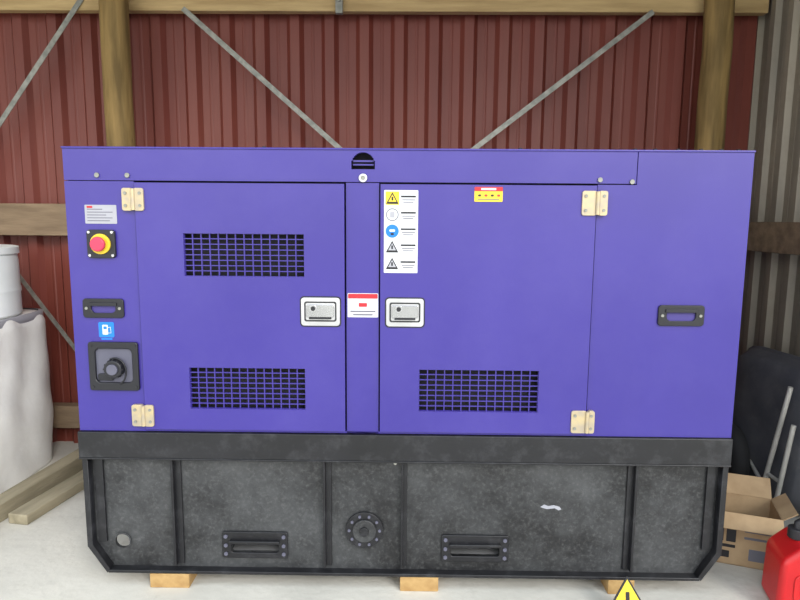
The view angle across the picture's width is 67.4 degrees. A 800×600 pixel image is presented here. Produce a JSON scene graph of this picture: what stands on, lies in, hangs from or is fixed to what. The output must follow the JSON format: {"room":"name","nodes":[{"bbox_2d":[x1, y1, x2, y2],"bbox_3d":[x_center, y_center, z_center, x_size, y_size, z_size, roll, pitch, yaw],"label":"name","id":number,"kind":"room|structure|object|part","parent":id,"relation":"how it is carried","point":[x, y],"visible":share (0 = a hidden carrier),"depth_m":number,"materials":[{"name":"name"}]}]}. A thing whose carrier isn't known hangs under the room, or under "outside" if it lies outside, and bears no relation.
{"room":"storage shed","nodes":[
{"label":"storage shed","id":0,"kind":"room"},
{"bbox_2d":[0,13,758,442],"bbox_3d":[-1.061,-0.630,3.577,6.400,3.100,0.032,1,8,1],"label":"wall","id":1,"kind":"structure","parent":0,"point":[366,80],"depth_m":3.49,"materials":[{"name":"red metal"}]},
{"bbox_2d":[0,203,67,235],"bbox_3d":[-1.063,-0.464,3.524,6.000,0.185,0.075,1,8,1],"label":"wall rail","id":2,"kind":"object","parent":1,"relation":"attached to","point":[15,218],"depth_m":3.50,"materials":[{"name":"brown wood"}]},
{"bbox_2d":[53,402,79,427],"bbox_3d":[-1.072,0.718,3.680,6.000,0.140,0.075,1,8,1],"label":"wall rail","id":3,"kind":"object","parent":1,"relation":"attached to","point":[66,415],"depth_m":3.66,"materials":[{"name":"brown wood"}]},
{"bbox_2d":[20,274,74,350],"bbox_3d":[-2.266,-0.178,3.523,1.220,1.714,0.003,1,8,1],"label":"strap","id":4,"kind":"object","parent":3,"relation":"attached to","point":[22,279],"visible":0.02,"depth_m":3.55,"materials":[{"name":"grey metal"}]},
{"bbox_2d":[0,441,799,599],"bbox_3d":[-0.708,1.333,1.020,7.800,0.120,5.800,1,8,1],"label":"floor","id":5,"kind":"structure","parent":0,"point":[50,557],"depth_m":2.34,"materials":[{"name":"concrete"}]},
{"bbox_2d":[0,308,53,493],"bbox_3d":[-2.447,0.501,3.115,0.929,0.958,0.904,1,8,1],"label":"bag","id":6,"kind":"object","parent":5,"relation":"on","point":[26,403],"visible":0.98,"depth_m":3.19,"materials":[{"name":"white fabric"}]},
{"bbox_2d":[0,244,22,318],"bbox_3d":[-2.291,-0.105,3.131,0.536,0.387,0.536,1,8,1],"label":"drum","id":7,"kind":"object","parent":6,"relation":"on","point":[10,284],"visible":1,"depth_m":3.12,"materials":[{"name":"white plastic"}]},
{"bbox_2d":[0,448,82,521],"bbox_3d":[-1.884,0.978,2.865,0.090,0.085,1.240,1,8,6],"label":"wooden beam","id":8,"kind":"structure","parent":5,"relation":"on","point":[69,465],"depth_m":3.05,"materials":[{"name":"beige wood"}]},
{"bbox_2d":[8,470,83,524],"bbox_3d":[-1.701,0.966,3.103,0.100,0.050,0.700,2,8,10],"label":"wooden beam","id":9,"kind":"structure","parent":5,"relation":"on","point":[35,508],"depth_m":2.91,"materials":[{"name":"beige wood"}]},
{"bbox_2d":[98,0,135,146],"bbox_3d":[-1.556,-0.602,3.374,0.156,3.090,0.157,1,8,1],"label":"wooden post","id":10,"kind":"object","parent":5,"relation":"on","point":[114,22],"visible":0.34,"depth_m":3.24,"materials":[{"name":"brown wood"}]},
{"bbox_2d":[150,573,196,587],"bbox_3d":[-0.875,1.007,2.813,0.151,0.057,1.045,1,8,1],"label":"block","id":11,"kind":"object","parent":5,"relation":"on","point":[165,580],"visible":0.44,"depth_m":2.29,"materials":[{"name":"brown wood"}]},
{"bbox_3d":[0.018,0.727,2.792,2.000,0.410,1.011,1,8,1],"label":"tank","id":12,"kind":"object","parent":11,"relation":"on","visible":0},
{"bbox_2d":[82,459,113,572],"bbox_3d":[-1.147,0.814,2.283,0.080,0.458,0.036,1,8,1],"label":"channel","id":13,"kind":"object","parent":12,"relation":"attached to","point":[94,545],"visible":0.87,"depth_m":2.28,"materials":[{"name":"black paint"}]},
{"bbox_2d":[94,460,107,541],"bbox_3d":[-1.138,0.757,2.287,0.030,0.346,0.011,1,8,1],"label":"channel","id":14,"kind":"object","parent":12,"relation":"attached to","point":[99,464],"visible":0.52,"depth_m":2.28,"materials":[{"name":"black paint"}]},
{"bbox_2d":[114,532,131,548],"bbox_3d":[-1.067,0.926,2.311,0.065,0.069,0.007,1,8,1],"label":"rim","id":15,"kind":"object","parent":12,"relation":"attached to","point":[119,533],"visible":1,"depth_m":2.31,"materials":[{"name":"black paint"}]},
{"bbox_2d":[170,460,178,565],"bbox_3d":[-0.857,0.803,2.281,0.010,0.431,0.030,1,8,1],"label":"flange","id":16,"kind":"object","parent":12,"relation":"attached to","point":[172,468],"visible":0.76,"depth_m":2.27,"materials":[{"name":"black paint"}]},
{"bbox_2d":[174,460,184,562],"bbox_3d":[-0.844,0.801,2.291,0.030,0.431,0.010,1,8,1],"label":"flange","id":17,"kind":"object","parent":12,"relation":"attached to","point":[177,464],"visible":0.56,"depth_m":2.29,"materials":[{"name":"black paint"}]},
{"bbox_2d":[222,531,287,557],"bbox_3d":[-0.553,0.909,2.528,0.252,0.106,0.496,1,8,1],"label":"pocket","id":18,"kind":"object","parent":12,"relation":"in","point":[243,540],"visible":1,"depth_m":2.30,"materials":[{"name":"black paint"}]},
{"bbox_2d":[229,539,279,544],"bbox_3d":[-0.556,0.923,2.289,0.192,0.012,0.018,1,8,1],"label":"hood","id":19,"kind":"object","parent":18,"relation":"attached to","point":[231,541],"depth_m":2.28,"materials":[{"name":"black paint"}]},
{"bbox_2d":[323,462,326,567],"bbox_3d":[-0.285,0.808,2.274,0.008,0.431,0.030,1,8,1],"label":"flange","id":20,"kind":"object","parent":12,"relation":"attached to","point":[324,463],"visible":0.76,"depth_m":2.26,"materials":[{"name":"black paint"}]},
{"bbox_2d":[326,462,331,564],"bbox_3d":[-0.275,0.807,2.284,0.030,0.431,0.010,1,8,1],"label":"flange","id":21,"kind":"object","parent":12,"relation":"attached to","point":[328,464],"visible":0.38,"depth_m":2.28,"materials":[{"name":"black paint"}]},
{"bbox_2d":[346,511,382,547],"bbox_3d":[-0.136,0.877,2.280,0.144,0.144,0.029,1,8,1],"label":"cover","id":22,"kind":"object","parent":12,"relation":"attached to","point":[364,529],"visible":1,"depth_m":2.28,"materials":[{"name":"black metal"}]},
{"bbox_3d":[-0.136,0.877,2.279,0.090,0.090,0.010,1,8,1],"label":"lid","id":23,"kind":"part","parent":22,"relation":"part of","materials":[{"name":"black paint"}]},
{"bbox_2d":[400,463,402,568],"bbox_3d":[0.007,0.810,2.272,0.007,0.431,0.028,1,8,1],"label":"flange","id":24,"kind":"object","parent":12,"relation":"attached to","point":[401,463],"visible":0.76,"depth_m":2.26,"materials":[{"name":"black paint"}]},
{"bbox_2d":[402,463,406,565],"bbox_3d":[0.015,0.809,2.282,0.022,0.431,0.008,1,8,1],"label":"flange","id":25,"kind":"object","parent":12,"relation":"attached to","point":[404,549],"visible":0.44,"depth_m":2.28,"materials":[{"name":"black paint"}]},
{"bbox_2d":[78,428,732,464],"bbox_3d":[0.018,0.474,2.761,2.407,0.100,1.117,1,8,1],"label":"base rail","id":26,"kind":"object","parent":12,"relation":"on","point":[91,443],"visible":0.44,"depth_m":2.21,"materials":[{"name":"black metal"}]},
{"bbox_2d":[64,181,145,430],"bbox_3d":[-1.060,0.031,2.180,0.245,0.910,0.030,1,8,1],"label":"control panel","id":27,"kind":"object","parent":26,"relation":"on","point":[117,277],"depth_m":2.16,"materials":[{"name":"purple metal"}]},
{"bbox_2d":[84,205,116,223],"bbox_3d":[-1.057,-0.303,2.120,0.113,0.066,0.002,1,8,1],"label":"nameplate","id":28,"kind":"object","parent":27,"relation":"attached to","point":[94,214],"visible":1,"depth_m":2.12,"materials":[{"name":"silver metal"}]},
{"bbox_2d":[86,230,116,257],"bbox_3d":[-1.059,-0.197,2.114,0.100,0.100,0.042,1,8,1],"label":"emergency stop button","id":29,"kind":"object","parent":27,"relation":"attached to","point":[100,243],"visible":1,"depth_m":2.12,"materials":[{"name":"black plastic"}]},
{"bbox_2d":[83,298,124,317],"bbox_3d":[-1.067,0.030,2.158,0.148,0.070,0.013,1,8,1],"label":"grip","id":30,"kind":"object","parent":27,"relation":"attached to","point":[92,307],"visible":1,"depth_m":2.16,"materials":[{"name":"black plastic"}]},
{"bbox_2d":[98,322,114,339],"bbox_3d":[-1.064,0.112,2.174,0.056,0.065,0.003,1,8,1],"label":"sticker","id":31,"kind":"object","parent":27,"relation":"attached to","point":[106,329],"visible":1,"depth_m":2.17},
{"bbox_2d":[88,342,139,390],"bbox_3d":[-1.042,0.243,2.171,0.181,0.180,0.042,1,8,1],"label":"box","id":32,"kind":"object","parent":27,"relation":"attached to","point":[112,365],"visible":1,"depth_m":2.18,"materials":[{"name":"black plastic"}]},
{"bbox_2d":[121,182,345,430],"bbox_3d":[-0.589,0.035,2.153,0.782,0.894,0.036,1,8,1],"label":"door","id":33,"kind":"structure","parent":27,"relation":"attached to","point":[187,322],"depth_m":2.15,"materials":[{"name":"purple metal"}]},
{"bbox_3d":[-0.935,-0.352,2.100,0.077,0.079,0.024,1,8,1],"label":"hinge","id":34,"kind":"part","parent":33,"relation":"part of","materials":[{"name":"beige metal"}]},
{"bbox_3d":[-0.943,0.424,2.203,0.081,0.081,0.024,1,8,1],"label":"hinge","id":35,"kind":"part","parent":33,"relation":"part of","materials":[{"name":"beige metal"}]},
{"bbox_2d":[184,233,303,276],"bbox_3d":[-0.552,-0.160,2.133,0.435,0.160,0.007,1,8,1],"label":"lattice","id":36,"kind":"object","parent":33,"relation":"attached to","point":[192,238],"visible":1,"depth_m":2.13,"materials":[{"name":"metal"}]},
{"bbox_2d":[190,368,305,408],"bbox_3d":[-0.555,0.322,2.196,0.430,0.162,0.007,1,8,1],"label":"lattice","id":37,"kind":"object","parent":33,"relation":"attached to","point":[198,371],"visible":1,"depth_m":2.19,"materials":[{"name":"metal"}]},
{"bbox_2d":[300,296,340,326],"bbox_3d":[-0.284,0.043,2.136,0.147,0.110,0.020,1,8,1],"label":"door latch","id":38,"kind":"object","parent":33,"relation":"attached to","point":[315,311],"depth_m":2.14,"materials":[{"name":"metal"}]},
{"bbox_2d":[346,183,379,432],"bbox_3d":[-0.134,0.040,2.170,0.116,0.910,0.028,1,8,1],"label":"pillar","id":39,"kind":"structure","parent":26,"relation":"on","point":[362,199],"depth_m":2.15,"materials":[{"name":"purple metal"}]},
{"bbox_2d":[348,293,377,316],"bbox_3d":[-0.133,0.019,2.152,0.110,0.087,0.002,1,8,1],"label":"label","id":40,"kind":"object","parent":39,"relation":"attached to","point":[359,304],"visible":1,"depth_m":2.15,"materials":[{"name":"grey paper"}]},
{"bbox_2d":[146,429,584,435],"bbox_3d":[-0.130,0.487,2.229,1.623,0.007,0.028,1,8,1],"label":"door sill","id":41,"kind":"structure","parent":26,"relation":"on","point":[345,431],"depth_m":2.21,"materials":[{"name":"purple metal"}]},
{"bbox_2d":[135,153,633,427],"bbox_3d":[0.018,-0.021,2.192,2.380,1.010,0.006,1,8,1],"label":"liner","id":42,"kind":"object","parent":26,"relation":"on","point":[363,156],"depth_m":2.23,"materials":[{"name":"metal"}]},
{"bbox_2d":[79,457,730,466],"bbox_3d":[0.018,0.526,2.766,2.407,0.007,1.119,1,8,1],"label":"base rail lip","id":43,"kind":"object","parent":26,"relation":"attached to","point":[79,457],"depth_m":2.21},
{"bbox_2d":[585,152,754,437],"bbox_3d":[0.951,-0.005,2.149,0.532,1.021,0.030,1,8,1],"label":"panel","id":44,"kind":"object","parent":26,"relation":"on","point":[677,235],"visible":0.86,"depth_m":2.13,"materials":[{"name":"purple metal"}]},
{"bbox_2d":[657,305,704,325],"bbox_3d":[1.001,0.056,2.135,0.163,0.075,0.013,1,8,1],"label":"grip","id":45,"kind":"object","parent":44,"relation":"attached to","point":[668,315],"visible":1,"depth_m":2.14,"materials":[{"name":"black plastic"}]},
{"bbox_2d":[441,534,508,561],"bbox_3d":[0.289,0.919,2.519,0.256,0.107,0.496,1,8,1],"label":"pocket","id":46,"kind":"object","parent":12,"relation":"in","point":[450,543],"visible":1,"depth_m":2.29,"materials":[{"name":"black paint"}]},
{"bbox_2d":[449,543,500,547],"bbox_3d":[0.286,0.933,2.279,0.196,0.012,0.018,1,8,1],"label":"hood","id":47,"kind":"object","parent":46,"relation":"attached to","point":[451,545],"depth_m":2.27,"materials":[{"name":"black paint"}]},
{"bbox_2d":[541,505,560,509],"bbox_3d":[0.571,0.786,2.273,0.080,0.022,0.001,1,8,1],"label":"scuff","id":48,"kind":"object","parent":12,"relation":"attached to","point":[543,506],"visible":1,"depth_m":2.27,"materials":[{"name":"white paint"}]},
{"bbox_2d":[621,466,633,569],"bbox_3d":[0.866,0.817,2.271,0.030,0.431,0.010,1,8,1],"label":"rib","id":49,"kind":"object","parent":12,"relation":"attached to","point":[630,469],"visible":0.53,"depth_m":2.27,"materials":[{"name":"black paint"}]},
{"bbox_2d":[628,466,638,572],"bbox_3d":[0.878,0.818,2.261,0.010,0.431,0.030,1,8,1],"label":"flange","id":50,"kind":"object","parent":12,"relation":"attached to","point":[636,468],"visible":0.75,"depth_m":2.25,"materials":[{"name":"black paint"}]},
{"bbox_2d":[700,467,715,549],"bbox_3d":[1.161,0.778,2.260,0.030,0.346,0.011,1,8,1],"label":"channel","id":51,"kind":"object","parent":12,"relation":"attached to","point":[711,471],"visible":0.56,"depth_m":2.26,"materials":[{"name":"black paint"}]},
{"bbox_2d":[694,467,728,580],"bbox_3d":[1.169,0.835,2.256,0.080,0.458,0.036,1,8,1],"label":"channel","id":52,"kind":"object","parent":12,"relation":"attached to","point":[715,552],"visible":0.87,"depth_m":2.25,"materials":[{"name":"black paint"}]},
{"bbox_2d":[400,577,437,591],"bbox_3d":[0.079,1.015,2.802,0.146,0.057,1.045,1,8,1],"label":"block","id":53,"kind":"object","parent":5,"relation":"on","point":[406,583],"visible":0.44,"depth_m":2.28,"materials":[{"name":"brown wood"}]},
{"bbox_2d":[600,580,633,593],"bbox_3d":[0.845,1.022,2.793,0.100,0.057,1.045,1,8,1],"label":"block","id":54,"kind":"object","parent":5,"relation":"on","point":[611,586],"visible":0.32,"depth_m":2.27,"materials":[{"name":"brown wood"}]},
{"bbox_2d":[613,576,640,599],"bbox_3d":[0.815,1.069,2.157,0.170,0.154,0.080,1,8,1],"label":"sign","id":55,"kind":"object","parent":5,"relation":"on","point":[626,591],"visible":1,"depth_m":2.15,"materials":[{"name":"yellow plastic"}]},
{"bbox_2d":[694,0,734,149],"bbox_3d":[1.701,-0.572,3.336,0.156,3.090,0.157,1,8,1],"label":"wooden post","id":56,"kind":"object","parent":5,"relation":"on","point":[718,15],"visible":0.23,"depth_m":3.20,"materials":[{"name":"brown wood"}]},
{"bbox_2d":[0,0,768,15],"bbox_3d":[-1.014,-1.694,3.348,6.080,0.170,0.053,1,8,1],"label":"roof beam","id":57,"kind":"structure","parent":56,"relation":"attached to","point":[403,7],"depth_m":3.32,"materials":[{"name":"brown wood"}]},
{"bbox_2d":[0,0,83,126],"bbox_3d":[-2.300,-0.982,3.423,1.142,1.497,0.003,1,8,1],"label":"strap","id":58,"kind":"object","parent":57,"relation":"attached to","point":[78,3],"visible":1,"depth_m":3.37,"materials":[{"name":"silver metal"}]},
{"bbox_2d":[181,7,341,147],"bbox_3d":[0.252,-0.340,3.474,2.951,2.569,0.003,1,8,1],"label":"strap","id":59,"kind":"object","parent":57,"relation":"attached to","point":[185,10],"visible":0.36,"depth_m":3.37,"materials":[{"name":"silver metal"}]},
{"bbox_2d":[335,0,342,14],"bbox_3d":[-0.335,-1.642,3.296,0.040,0.130,0.041,1,8,1],"label":"bracket","id":60,"kind":"object","parent":57,"relation":"attached to","point":[338,3],"visible":1,"depth_m":3.29,"materials":[{"name":"silver metal"}]},
{"bbox_2d":[471,10,654,148],"bbox_3d":[-0.036,-0.515,3.450,2.852,2.202,0.003,1,8,1],"label":"strap","id":61,"kind":"object","parent":57,"relation":"attached to","point":[650,13],"visible":0.36,"depth_m":3.34,"materials":[{"name":"silver metal"}]},
{"bbox_2d":[716,473,797,569],"bbox_3d":[1.445,0.930,2.546,0.359,0.314,0.314,3,8,20],"label":"cardboard box","id":62,"kind":"object","parent":5,"relation":"on","point":[752,516],"visible":0.64,"depth_m":2.48,"materials":[{"name":"brown cardboard"}]},
{"bbox_2d":[728,346,799,514],"bbox_3d":[1.815,0.646,3.035,0.281,0.755,0.642,-1,8,-7],"label":"wheelbarrow","id":63,"kind":"object","parent":5,"relation":"on","point":[765,434],"visible":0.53,"depth_m":2.99,"materials":[{"name":"metal"}]},
{"bbox_2d":[761,518,799,599],"bbox_3d":[1.538,0.948,2.180,0.335,0.374,0.188,2,8,15],"label":"can","id":64,"kind":"object","parent":5,"relation":"on","point":[781,570],"visible":1,"depth_m":2.17,"materials":[{"name":"red plastic"}]},
{"bbox_3d":[1.501,0.802,2.173,0.129,0.083,0.026,2,8,15],"label":"spout","id":65,"kind":"part","parent":64,"relation":"part of","materials":[{"name":"black plastic"}]},
{"bbox_2d":[108,565,699,580],"bbox_3d":[0.009,1.045,2.299,2.250,0.012,0.036,1,8,1],"label":"tank bottom lip","id":66,"kind":"object","parent":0,"point":[115,568],"depth_m":2.29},
{"bbox_2d":[92,459,717,572],"bbox_3d":[0.010,0.820,2.289,2.393,0.462,0.008,1,8,1],"label":"tank face","id":67,"kind":"object","parent":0,"point":[586,535],"depth_m":2.28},
{"bbox_2d":[738,0,799,357],"bbox_3d":[2.034,-0.485,2.652,0.028,3.100,2.082,1,8,1],"label":"wall","id":68,"kind":"structure","parent":0,"point":[770,315],"depth_m":3.27,"materials":[{"name":"metal"}]},
{"bbox_2d":[747,222,799,254],"bbox_3d":[1.972,-0.256,2.598,0.065,0.160,1.710,1,8,1],"label":"wall rail","id":69,"kind":"object","parent":68,"relation":"attached to","point":[771,237],"visible":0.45,"depth_m":3.12,"materials":[{"name":"brown wood"}]},
{"bbox_3d":[0.024,-0.088,2.715,2.396,1.022,1.050,1,8,1],"label":"canopy","id":70,"kind":"object","parent":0,"visible":0},
{"bbox_2d":[62,148,637,183],"bbox_3d":[-0.179,-0.468,2.103,2.000,0.108,0.030,1,8,1],"label":"band","id":71,"kind":"object","parent":70,"relation":"attached to","point":[79,164],"visible":0.97,"depth_m":2.09,"materials":[{"name":"purple metal"}]},
{"bbox_2d":[359,174,366,181],"bbox_3d":[-0.129,-0.425,2.089,0.030,0.030,0.008,1,8,1],"label":"lock","id":72,"kind":"object","parent":71,"relation":"attached to","point":[360,175],"visible":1,"depth_m":2.08,"materials":[{"name":"metal"}]},
{"bbox_2d":[353,164,373,165],"bbox_3d":[-0.128,-0.474,2.106,0.072,0.005,0.015,1,8,1],"label":"louver slat","id":73,"kind":"object","parent":71,"relation":"attached to","point":[353,164],"visible":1,"depth_m":2.10,"materials":[{"name":"purple metal"}]},
{"bbox_2d":[353,160,373,161],"bbox_3d":[-0.128,-0.486,2.104,0.072,0.006,0.015,1,8,1],"label":"louver slat","id":74,"kind":"object","parent":71,"relation":"attached to","point":[353,160],"visible":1,"depth_m":2.10,"materials":[{"name":"purple metal"}]},
{"bbox_2d":[61,146,755,152],"bbox_3d":[0.028,-0.593,2.623,2.406,0.007,1.108,1,8,1],"label":"canopy roof","id":75,"kind":"structure","parent":71,"relation":"on","point":[100,147],"depth_m":2.07,"materials":[{"name":"purple metal"}]},
{"bbox_2d":[380,184,607,433],"bbox_3d":[0.323,0.043,2.142,0.788,0.894,0.036,1,8,1],"label":"door","id":76,"kind":"structure","parent":70,"relation":"attached to","point":[506,285],"depth_m":2.13,"materials":[{"name":"purple metal"}]},
{"bbox_2d":[384,190,417,272],"bbox_3d":[0.003,-0.239,2.104,0.119,0.289,0.002,1,8,1],"label":"label","id":77,"kind":"object","parent":76,"relation":"attached to","point":[400,206],"visible":1,"depth_m":2.10,"materials":[{"name":"white paper"}]},
{"bbox_2d":[385,297,424,327],"bbox_3d":[0.017,0.046,2.133,0.142,0.109,0.020,1,8,1],"label":"door latch","id":78,"kind":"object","parent":76,"relation":"attached to","point":[400,312],"depth_m":2.13,"materials":[{"name":"metal"}]},
{"bbox_2d":[419,370,538,411],"bbox_3d":[0.285,0.330,2.186,0.441,0.164,0.007,1,8,1],"label":"lattice","id":79,"kind":"object","parent":76,"relation":"attached to","point":[427,374],"visible":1,"depth_m":2.18,"materials":[{"name":"metal"}]},
{"bbox_2d":[474,187,502,201],"bbox_3d":[0.308,-0.367,2.084,0.098,0.051,0.002,1,8,1],"label":"warning sticker","id":80,"kind":"object","parent":76,"relation":"attached to","point":[481,194],"visible":1,"depth_m":2.08,"materials":[{"name":"yellow"}]},
{"bbox_3d":[0.664,0.444,2.185,0.084,0.084,0.024,1,8,1],"label":"hinge","id":81,"kind":"part","parent":76,"relation":"part of","materials":[{"name":"beige metal"}]},
{"bbox_3d":[0.675,-0.336,2.082,0.088,0.085,0.024,1,8,1],"label":"hinge","id":82,"kind":"part","parent":76,"relation":"part of","materials":[{"name":"beige metal"}]}
]}

